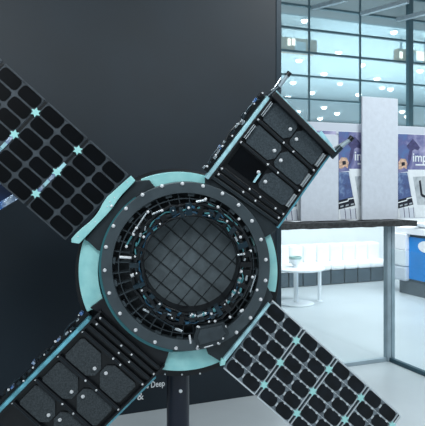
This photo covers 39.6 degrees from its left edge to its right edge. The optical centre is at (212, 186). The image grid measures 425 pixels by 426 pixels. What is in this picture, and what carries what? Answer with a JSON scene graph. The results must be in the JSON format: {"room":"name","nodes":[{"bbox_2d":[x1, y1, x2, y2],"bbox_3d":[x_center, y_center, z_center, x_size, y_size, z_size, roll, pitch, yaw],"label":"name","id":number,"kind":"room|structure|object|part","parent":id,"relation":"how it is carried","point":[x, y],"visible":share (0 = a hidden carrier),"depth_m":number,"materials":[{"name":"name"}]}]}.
{"room":"museum","nodes":[
{"label":"museum","id":0,"kind":"room"},
{"bbox_2d":[0,0,280,425],"bbox_3d":[-1.621,-0.200,3.819,4.600,3.600,0.148,0,0,-22],"label":"wall","id":1,"kind":"structure","parent":0,"point":[155,85],"depth_m":4.15,"materials":[{"name":"grey paint"}]},
{"bbox_3d":[0.490,-0.200,4.673,0.045,3.600,0.148,0,0,-22],"label":"edge trim","id":2,"kind":"part","parent":1,"relation":"part of","materials":[{"name":"grey metal"}]},
{"bbox_2d":[109,279,424,425],"bbox_3d":[10.500,1.650,29.000,39.000,0.100,66.000,0,0,0],"label":"floor","id":3,"kind":"structure","parent":0,"point":[348,322],"depth_m":5.88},
{"bbox_2d":[0,59,400,425],"bbox_3d":[-0.268,0.410,3.229,2.540,2.380,0.729,0,0,-4],"label":"model","id":4,"kind":"object","parent":3,"relation":"on","point":[177,270],"visible":1,"depth_m":2.98},
{"bbox_3d":[-1.117,0.022,2.991,0.299,0.420,0.081,0,5,-5],"label":"folded panel","id":5,"kind":"part","parent":4,"relation":"part of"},
{"bbox_3d":[-1.060,-0.347,2.859,0.492,0.490,0.012,0,5,-5],"label":"solar panel","id":6,"kind":"part","parent":4,"relation":"part of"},
{"bbox_3d":[-0.857,1.224,2.984,0.315,0.319,0.023,0,5,-5],"label":"cross rail","id":7,"kind":"part","parent":4,"relation":"part of","materials":[{"name":"black paint"}]},
{"bbox_3d":[-0.863,-0.165,2.892,0.492,0.490,0.012,0,5,-5],"label":"solar panel","id":8,"kind":"part","parent":4,"relation":"part of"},
{"bbox_3d":[-0.865,0.907,2.987,0.497,0.505,0.086,0,5,-5],"label":"rail","id":9,"kind":"part","parent":4,"relation":"part of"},
{"bbox_3d":[-0.825,0.893,2.956,0.544,0.553,0.030,0,5,-5],"label":"rail","id":10,"kind":"part","parent":4,"relation":"part of","materials":[{"name":"black paint"}]},
{"bbox_3d":[-0.741,1.106,2.985,0.319,0.316,0.023,0,5,-5],"label":"cross rail","id":11,"kind":"part","parent":4,"relation":"part of","materials":[{"name":"black paint"}]},
{"bbox_3d":[-0.666,0.016,2.925,0.492,0.490,0.012,0,5,-5],"label":"solar panel","id":12,"kind":"part","parent":4,"relation":"part of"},
{"bbox_3d":[-0.674,1.039,3.028,0.855,0.854,0.061,0,5,-5],"label":"equipment arm","id":13,"kind":"part","parent":4,"relation":"part of"},
{"bbox_3d":[-0.625,0.989,2.986,0.324,0.314,0.023,0,5,-5],"label":"cross rail","id":14,"kind":"part","parent":4,"relation":"part of","materials":[{"name":"black paint"}]},
{"bbox_3d":[-0.501,0.864,2.987,0.327,0.310,0.023,0,5,-5],"label":"cross rail","id":15,"kind":"part","parent":4,"relation":"part of","materials":[{"name":"black paint"}]},
{"bbox_3d":[-0.473,0.835,2.987,0.329,0.311,0.023,0,5,-5],"label":"cross rail","id":16,"kind":"part","parent":4,"relation":"part of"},
{"bbox_3d":[-0.443,0.148,2.970,0.386,0.370,0.051,0,5,-5],"label":"mounting plate","id":17,"kind":"part","parent":4,"relation":"part of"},
{"bbox_3d":[-0.448,0.810,2.987,0.328,0.309,0.023,0,5,-5],"label":"cross rail","id":18,"kind":"part","parent":4,"relation":"part of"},
{"bbox_2d":[119,256,131,258],"bbox_3d":[-0.428,0.347,2.906,0.060,0.018,0.014,0,5,-5],"label":"socket","id":19,"kind":"object","parent":4,"relation":"attached to","point":[122,257],"depth_m":2.90,"materials":[{"name":"white"}]},
{"bbox_3d":[-0.423,0.785,2.987,0.329,0.308,0.023,0,5,-5],"label":"cross rail","id":20,"kind":"part","parent":4,"relation":"part of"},
{"bbox_3d":[-0.419,0.741,3.021,0.399,0.380,0.051,0,5,-5],"label":"mounting plate","id":21,"kind":"part","parent":4,"relation":"part of","materials":[{"name":"black paint"}]},
{"bbox_3d":[-0.547,1.219,3.046,0.511,0.512,0.076,0,5,-5],"label":"rail","id":22,"kind":"part","parent":4,"relation":"part of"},
{"bbox_3d":[-0.525,1.187,3.007,0.564,0.565,0.030,0,5,-5],"label":"rail","id":23,"kind":"part","parent":4,"relation":"part of","materials":[{"name":"black paint"}]},
{"bbox_3d":[-0.357,0.176,2.893,0.074,0.104,0.009,0,5,-5],"label":"support rod","id":24,"kind":"part","parent":4,"relation":"part of","materials":[{"name":"silver metal"}]},
{"bbox_3d":[-0.250,0.668,2.954,0.130,0.089,0.011,0,5,-5],"label":"support rod","id":25,"kind":"part","parent":4,"relation":"part of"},
{"bbox_3d":[-0.135,0.408,3.035,0.769,0.780,0.020,0,5,-5],"label":"grid plate","id":26,"kind":"part","parent":4,"relation":"part of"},
{"bbox_3d":[-0.132,0.402,2.986,0.849,0.862,0.046,0,5,-5],"label":"ring frame","id":27,"kind":"part","parent":4,"relation":"part of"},
{"bbox_3d":[-0.057,0.069,2.917,0.053,0.025,0.016,0,5,-5],"label":"support rod","id":28,"kind":"part","parent":4,"relation":"part of","materials":[{"name":"silver metal"}]},
{"bbox_3d":[-0.005,0.740,2.949,0.139,0.096,0.005,0,5,-5],"label":"box lid","id":29,"kind":"part","parent":4,"relation":"part of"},
{"bbox_3d":[0.123,-0.252,2.981,0.326,0.422,0.086,0,5,-5],"label":"rail","id":30,"kind":"part","parent":4,"relation":"part of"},
{"bbox_3d":[0.135,0.703,3.068,0.350,0.410,0.051,0,5,-5],"label":"mounting plate","id":31,"kind":"part","parent":4,"relation":"part of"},
{"bbox_3d":[0.143,0.100,3.020,0.370,0.317,0.051,0,5,-5],"label":"mounting plate","id":32,"kind":"part","parent":4,"relation":"part of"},
{"bbox_3d":[0.139,-0.242,2.950,0.314,0.411,0.030,0,5,-5],"label":"rail","id":33,"kind":"part","parent":4,"relation":"part of","materials":[{"name":"black paint"}]},
{"bbox_3d":[0.164,0.066,2.982,0.353,0.255,0.023,0,5,-5],"label":"cross rail","id":34,"kind":"part","parent":4,"relation":"part of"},
{"bbox_3d":[0.180,0.044,2.981,0.353,0.261,0.023,0,5,-5],"label":"cross rail","id":35,"kind":"part","parent":4,"relation":"part of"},
{"bbox_3d":[0.198,0.019,2.981,0.351,0.265,0.023,0,5,-5],"label":"cross rail","id":36,"kind":"part","parent":4,"relation":"part of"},
{"bbox_3d":[0.264,0.835,3.077,0.414,0.497,0.012,0,5,-5],"label":"solar panel","id":37,"kind":"part","parent":4,"relation":"part of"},
{"bbox_3d":[0.281,-0.127,3.018,0.607,0.648,0.061,0,5,-5],"label":"equipment arm","id":38,"kind":"part","parent":4,"relation":"part of"},
{"bbox_3d":[0.289,-0.104,2.979,0.331,0.272,0.023,0,5,-5],"label":"cross rail","id":39,"kind":"part","parent":4,"relation":"part of","materials":[{"name":"black paint"}]},
{"bbox_3d":[0.304,-0.474,2.946,0.075,0.072,0.029,0,5,-5],"label":"antenna rod","id":40,"kind":"part","parent":4,"relation":"part of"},
{"bbox_3d":[0.356,-0.531,2.946,0.062,0.076,0.018,0,5,-5],"label":"antenna rod","id":41,"kind":"part","parent":4,"relation":"part of","materials":[{"name":"grey metal"}]},
{"bbox_3d":[0.368,-0.212,2.977,0.318,0.284,0.023,0,5,-5],"label":"cross rail","id":42,"kind":"part","parent":4,"relation":"part of","materials":[{"name":"black paint"}]},
{"bbox_3d":[0.440,0.995,3.106,0.414,0.497,0.012,0,5,-5],"label":"solar panel","id":43,"kind":"part","parent":4,"relation":"part of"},
{"bbox_3d":[0.454,0.014,3.000,0.267,0.371,0.030,0,5,-5],"label":"rail","id":44,"kind":"part","parent":4,"relation":"part of","materials":[{"name":"black paint"}]},
{"bbox_3d":[0.458,0.021,3.039,0.270,0.375,0.076,0,5,-5],"label":"rail","id":45,"kind":"part","parent":4,"relation":"part of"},
{"bbox_3d":[0.615,1.155,3.135,0.414,0.497,0.012,0,5,-5],"label":"solar panel","id":46,"kind":"part","parent":4,"relation":"part of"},
{"bbox_3d":[0.628,-0.178,3.000,0.072,0.072,0.030,0,5,-5],"label":"antenna rod","id":47,"kind":"part","parent":4,"relation":"part of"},
{"bbox_3d":[0.679,-0.225,3.001,0.064,0.058,0.019,0,5,-5],"label":"antenna rod","id":48,"kind":"part","parent":4,"relation":"part of","materials":[{"name":"grey metal"}]},
{"bbox_3d":[0.790,1.314,3.164,0.414,0.497,0.012,0,5,-5],"label":"solar panel","id":49,"kind":"part","parent":4,"relation":"part of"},
{"bbox_2d":[281,264,324,306],"bbox_3d":[1.167,1.350,8.107,0.750,0.500,0.750,0,0,0],"label":"side table","id":50,"kind":"object","parent":3,"relation":"on","point":[303,268],"visible":0.86,"depth_m":8.07,"materials":[{"name":"white paint"}]},
{"bbox_2d":[289,256,301,267],"bbox_3d":[1.137,1.028,8.107,0.184,0.145,0.184,0,0,0],"label":"bowl","id":51,"kind":"object","parent":50,"relation":"on","point":[295,260],"visible":1,"depth_m":8.05,"materials":[{"name":"ceramic"}]},
{"bbox_3d":[1.495,1.365,8.248,0.090,0.470,0.090,0,0,0],"label":"leg","id":52,"kind":"part","parent":50,"relation":"part of","materials":[{"name":"white paint"}]},
{"bbox_2d":[281,241,382,287],"bbox_3d":[1.939,1.290,9.994,2.358,0.620,0.680,0,0,-22],"label":"sofa","id":53,"kind":"object","parent":3,"relation":"on","point":[343,262],"visible":0.73,"depth_m":9.93,"materials":[{"name":"white"}]},
{"bbox_3d":[1.079,1.478,9.326,0.238,0.225,0.045,0,0,-22],"label":"panel","id":54,"kind":"part","parent":53,"relation":"part of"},
{"bbox_2d":[281,245,288,262],"bbox_3d":[1.128,1.140,9.904,0.254,0.320,0.240,0,0,-22],"label":"cushion","id":55,"kind":"object","parent":53,"relation":"on","point":[284,248],"depth_m":9.81,"materials":[{"name":"white fabric"}]},
{"bbox_2d":[286,244,302,262],"bbox_3d":[1.371,1.140,10.002,0.254,0.320,0.240,0,0,-22],"label":"cushion","id":56,"kind":"object","parent":53,"relation":"on","point":[291,249],"depth_m":9.88,"materials":[{"name":"white fabric"}]},
{"bbox_3d":[1.322,1.478,9.424,0.238,0.225,0.045,0,0,-22],"label":"panel","id":57,"kind":"part","parent":53,"relation":"part of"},
{"bbox_2d":[299,244,315,261],"bbox_3d":[1.614,1.140,10.100,0.254,0.320,0.240,0,0,-22],"label":"cushion","id":58,"kind":"object","parent":53,"relation":"on","point":[307,251],"depth_m":9.98,"materials":[{"name":"white fabric"}]},
{"bbox_3d":[1.565,1.478,9.522,0.238,0.225,0.045,0,0,-22],"label":"panel","id":59,"kind":"part","parent":53,"relation":"part of","materials":[{"name":"grey"}]},
{"bbox_2d":[303,261,330,270],"bbox_3d":[1.730,1.312,9.813,0.254,0.095,0.500,0,0,-22],"label":"seat cushion","id":60,"kind":"object","parent":53,"relation":"on","point":[327,265],"depth_m":9.76,"materials":[{"name":"white fabric"}]},
{"bbox_2d":[313,243,328,261],"bbox_3d":[1.857,1.140,10.198,0.254,0.320,0.240,0,0,-22],"label":"cushion","id":61,"kind":"object","parent":53,"relation":"on","point":[320,250],"depth_m":10.07,"materials":[{"name":"white fabric"}]},
{"bbox_3d":[1.808,1.478,9.620,0.238,0.225,0.045,0,0,-22],"label":"panel","id":62,"kind":"part","parent":53,"relation":"part of","materials":[{"name":"grey"}]},
{"bbox_2d":[318,261,343,269],"bbox_3d":[1.973,1.312,9.911,0.254,0.095,0.500,0,0,-22],"label":"seat cushion","id":63,"kind":"object","parent":53,"relation":"on","point":[331,265],"depth_m":9.71,"materials":[{"name":"white fabric"}]},
{"bbox_2d":[325,243,341,260],"bbox_3d":[2.099,1.140,10.297,0.254,0.320,0.240,0,0,-22],"label":"cushion","id":64,"kind":"object","parent":53,"relation":"on","point":[333,250],"depth_m":10.17,"materials":[{"name":"white fabric"}]},
{"bbox_3d":[2.050,1.478,9.719,0.238,0.225,0.045,0,0,-22],"label":"panel","id":65,"kind":"part","parent":53,"relation":"part of","materials":[{"name":"grey"}]},
{"bbox_2d":[332,260,357,268],"bbox_3d":[2.216,1.312,10.009,0.254,0.095,0.500,0,0,-22],"label":"seat cushion","id":66,"kind":"object","parent":53,"relation":"on","point":[345,264],"depth_m":9.81,"materials":[{"name":"white fabric"}]},
{"bbox_2d":[339,242,354,259],"bbox_3d":[2.342,1.140,10.395,0.254,0.320,0.240,0,0,-22],"label":"cushion","id":67,"kind":"object","parent":53,"relation":"on","point":[346,249],"depth_m":10.28,"materials":[{"name":"white fabric"}]},
{"bbox_3d":[2.293,1.478,9.817,0.238,0.225,0.045,0,0,-22],"label":"panel","id":68,"kind":"part","parent":53,"relation":"part of","materials":[{"name":"grey"}]},
{"bbox_2d":[344,259,370,267],"bbox_3d":[2.459,1.312,10.107,0.254,0.095,0.500,0,0,-22],"label":"seat cushion","id":69,"kind":"object","parent":53,"relation":"on","point":[358,263],"depth_m":9.91,"materials":[{"name":"white fabric"}]},
{"bbox_2d":[350,242,366,259],"bbox_3d":[2.585,1.140,10.493,0.254,0.320,0.240,0,0,-22],"label":"cushion","id":70,"kind":"object","parent":53,"relation":"on","point":[359,249],"depth_m":10.37,"materials":[{"name":"white fabric"}]},
{"bbox_3d":[2.536,1.478,9.915,0.238,0.225,0.045,0,0,-22],"label":"panel","id":71,"kind":"part","parent":53,"relation":"part of","materials":[{"name":"grey"}]},
{"bbox_2d":[356,259,382,267],"bbox_3d":[2.701,1.312,10.205,0.254,0.095,0.500,0,0,-22],"label":"seat cushion","id":72,"kind":"object","parent":53,"relation":"on","point":[371,263],"depth_m":10.01,"materials":[{"name":"white fabric"}]},
{"bbox_2d":[363,241,378,258],"bbox_3d":[2.828,1.140,10.591,0.254,0.320,0.240,0,0,-22],"label":"cushion","id":73,"kind":"object","parent":53,"relation":"on","point":[371,248],"depth_m":10.46,"materials":[{"name":"white fabric"}]},
{"bbox_2d":[370,258,382,261],"bbox_3d":[2.944,1.312,10.304,0.254,0.095,0.500,0,0,-22],"label":"seat cushion","id":74,"kind":"object","parent":53,"relation":"on","point":[371,259],"depth_m":10.26,"materials":[{"name":"white fabric"}]},
{"bbox_3d":[2.779,1.478,10.013,0.238,0.225,0.045,0,0,-22],"label":"panel","id":75,"kind":"part","parent":53,"relation":"part of","materials":[{"name":"grey"}]},
{"bbox_2d":[406,0,412,126],"bbox_3d":[5.665,-2.000,16.962,0.170,7.200,0.120,0,0,-22],"label":"column","id":76,"kind":"structure","parent":3,"relation":"on","point":[409,7],"depth_m":16.91,"materials":[{"name":"grey metal"}]},
{"bbox_2d":[395,226,424,297],"bbox_3d":[3.644,1.100,7.763,0.730,1.000,3.120,0,0,-22],"label":"counter","id":77,"kind":"object","parent":3,"relation":"on","point":[409,240],"depth_m":8.74,"materials":[{"name":"blue"}]},
{"bbox_2d":[396,226,424,235],"bbox_3d":[3.677,0.650,7.722,0.700,0.100,3.020,0,0,-22],"label":"countertop","id":78,"kind":"structure","parent":77,"relation":"on","point":[412,230],"depth_m":8.70,"materials":[{"name":"white paint"}]},
{"bbox_2d":[416,222,424,227],"bbox_3d":[3.111,0.565,8.615,0.400,0.070,0.400,0,0,0],"label":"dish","id":79,"kind":"object","parent":77,"relation":"on","point":[420,224],"visible":0.63,"depth_m":8.51,"materials":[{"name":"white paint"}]},
{"bbox_2d":[281,12,424,123],"bbox_3d":[-0.803,-4.720,38.659,24.965,0.040,44.000,0,0,-22],"label":"ceiling","id":80,"kind":"structure","parent":0,"point":[338,67],"depth_m":23.41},
{"bbox_2d":[281,23,316,55],"bbox_3d":[2.389,-4.286,17.084,1.350,0.828,0.240,0,0,-22],"label":"bulkhead","id":81,"kind":"object","parent":80,"relation":"hanging from","point":[289,43],"visible":0.52,"depth_m":17.01,"materials":[{"name":"grey metal"}]},
{"bbox_2d":[287,38,290,45],"bbox_3d":[2.193,-4.150,16.886,0.100,0.200,0.020,0,0,-22],"label":"lamp","id":82,"kind":"object","parent":81,"relation":"attached to","point":[288,39],"depth_m":16.88,"materials":[{"name":"white"}]},
{"bbox_3d":[2.533,-4.050,17.028,0.360,0.277,0.012,0,0,-22],"label":"recess panel","id":83,"kind":"part","parent":81,"relation":"part of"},
{"bbox_2d":[295,58,302,62],"bbox_3d":[3.164,-4.626,21.590,0.286,0.147,0.286,0,0,0],"label":"recessed light","id":84,"kind":"object","parent":80,"relation":"in","point":[298,60],"visible":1,"depth_m":21.51,"materials":[{"name":"white paint"}]},
{"bbox_2d":[300,17,307,22],"bbox_3d":[2.566,-4.637,16.465,0.236,0.127,0.236,0,0,0],"label":"recessed light","id":85,"kind":"object","parent":80,"relation":"in","point":[304,19],"visible":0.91,"depth_m":16.39,"materials":[{"name":"white paint"}]},
{"bbox_2d":[390,29,397,34],"bbox_3d":[5.433,-4.634,17.671,0.248,0.132,0.248,0,0,0],"label":"recessed light","id":86,"kind":"object","parent":80,"relation":"in","point":[393,31],"visible":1,"depth_m":17.59,"materials":[{"name":"white paint"}]},
{"bbox_2d":[393,37,424,65],"bbox_3d":[6.347,-4.295,18.683,1.341,0.810,0.240,0,0,-22],"label":"bulkhead","id":87,"kind":"object","parent":80,"relation":"hanging from","point":[399,53],"visible":0.78,"depth_m":18.54,"materials":[{"name":"grey metal"}]},
{"bbox_3d":[6.491,-4.072,18.627,0.360,0.285,0.012,0,0,-22],"label":"recess panel","id":88,"kind":"part","parent":87,"relation":"part of","materials":[{"name":"white"}]},
{"bbox_2d":[416,51,423,60],"bbox_3d":[6.564,-4.141,18.652,0.300,0.300,0.020,0,0,-22],"label":"lamp","id":89,"kind":"object","parent":87,"relation":"attached to","point":[419,54],"depth_m":18.64,"materials":[{"name":"white"}]},
{"bbox_2d":[416,68,423,72],"bbox_3d":[8.265,-4.622,23.511,0.305,0.155,0.305,0,0,0],"label":"recessed light","id":90,"kind":"object","parent":80,"relation":"in","point":[419,70],"visible":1,"depth_m":23.41,"materials":[{"name":"white paint"}]},
{"bbox_2d":[281,218,424,258],"bbox_3d":[6.859,0.234,12.780,16.000,2.733,0.120,0,0,-22],"label":"wall","id":91,"kind":"structure","parent":0,"point":[359,234],"depth_m":10.87,"materials":[{"name":"white paint"}]},
{"bbox_2d":[281,0,424,126],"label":"window","id":92,"kind":"structure","parent":0,"point":[308,6],"depth_m":16.29,"materials":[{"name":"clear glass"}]},
{"bbox_2d":[343,226,424,375],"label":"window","id":93,"kind":"structure","parent":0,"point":[388,232],"depth_m":5.42,"materials":[{"name":"grey metal"}]},
{"bbox_2d":[281,219,416,229],"bbox_3d":[1.069,0.330,5.218,1.630,0.057,0.260,0,0,-22],"label":"ledge","id":94,"kind":"object","parent":93,"relation":"on","point":[286,225],"visible":0.77,"depth_m":5.15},
{"bbox_2d":[300,134,337,220],"bbox_3d":[0.941,-0.084,5.199,0.384,0.765,0.022,0,0,-22],"label":"panel","id":95,"kind":"object","parent":94,"relation":"on","point":[319,202],"visible":0.71,"depth_m":5.21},
{"bbox_2d":[308,122,424,219],"bbox_3d":[1.372,-0.139,5.440,2.131,0.876,0.050,0,0,-22],"label":"wall","id":96,"kind":"structure","parent":94,"relation":"on","point":[337,127],"depth_m":5.36,"materials":[{"name":"white paint"}]},
{"bbox_2d":[284,130,335,220],"bbox_3d":[0.852,-0.106,5.203,0.605,0.800,0.009,0,0,-22],"label":"poster","id":97,"kind":"object","parent":96,"relation":"attached to","point":[294,215],"visible":0.03,"depth_m":5.16,"materials":[{"name":"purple paper"}]},
{"bbox_2d":[316,130,335,134],"bbox_3d":[0.841,-0.317,5.200,0.583,0.368,0.002,0,0,-22],"label":"picture","id":98,"kind":"object","parent":97,"relation":"attached to","point":[324,131],"depth_m":5.28,"materials":[{"name":"purple paper"}]},
{"bbox_2d":[338,131,360,219],"bbox_3d":[1.416,-0.106,5.431,0.605,0.800,0.009,0,0,-22],"label":"poster","id":99,"kind":"object","parent":96,"relation":"attached to","point":[349,158],"visible":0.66,"depth_m":5.36,"materials":[{"name":"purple paper"}]},
{"bbox_2d":[338,172,352,201],"bbox_3d":[1.211,0.005,5.349,0.162,0.286,0.002,0,0,-22],"label":"picture","id":100,"kind":"object","parent":99,"relation":"attached to","point":[345,179],"depth_m":5.35},
{"bbox_2d":[338,131,360,171],"bbox_3d":[1.406,-0.317,5.428,0.583,0.368,0.002,0,0,-22],"label":"picture","id":101,"kind":"object","parent":99,"relation":"attached to","point":[349,159],"depth_m":5.36,"materials":[{"name":"purple paper"}]},
{"bbox_2d":[355,176,360,205],"bbox_3d":[1.487,0.028,5.457,0.410,0.286,0.002,0,0,-22],"label":"picture","id":102,"kind":"object","parent":99,"relation":"attached to","point":[357,178],"depth_m":5.39},
{"bbox_2d":[398,133,424,217],"bbox_3d":[2.030,-0.106,5.679,0.605,0.800,0.009,0,0,-22],"label":"poster","id":103,"kind":"object","parent":96,"relation":"attached to","point":[411,147],"visible":1,"depth_m":5.62,"materials":[{"name":"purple paper"}]},
{"bbox_2d":[398,173,410,199],"bbox_3d":[1.825,0.005,5.597,0.162,0.286,0.002,0,0,-22],"label":"picture","id":104,"kind":"object","parent":103,"relation":"attached to","point":[404,191],"depth_m":5.59},
{"bbox_2d":[398,134,424,172],"bbox_3d":[2.020,-0.317,5.676,0.583,0.368,0.002,0,0,-22],"label":"picture","id":105,"kind":"object","parent":103,"relation":"attached to","point":[411,147],"depth_m":5.62,"materials":[{"name":"purple paper"}]},
{"bbox_2d":[413,176,424,204],"bbox_3d":[2.102,0.028,5.705,0.410,0.286,0.002,0,0,-22],"label":"picture","id":106,"kind":"object","parent":103,"relation":"attached to","point":[420,200],"depth_m":5.66},
{"bbox_2d":[361,96,397,219],"bbox_3d":[1.541,-0.262,5.442,0.400,1.123,0.022,0,0,-22],"label":"panel","id":107,"kind":"object","parent":94,"relation":"on","point":[379,116],"visible":1,"depth_m":5.43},
{"bbox_3d":[0.933,1.583,5.163,1.418,0.035,0.040,0,0,-22],"label":"rail","id":108,"kind":"part","parent":93,"relation":"part of","materials":[{"name":"grey metal"}]},
{"bbox_3d":[1.629,0.978,5.444,0.084,1.245,0.060,0,0,-22],"label":"corner post","id":109,"kind":"part","parent":93,"relation":"part of","materials":[{"name":"grey metal"}]},
{"bbox_3d":[2.051,1.583,4.396,0.040,0.035,2.200,0,0,-22],"label":"rail","id":110,"kind":"part","parent":93,"relation":"part of","materials":[{"name":"grey metal"}]}
]}

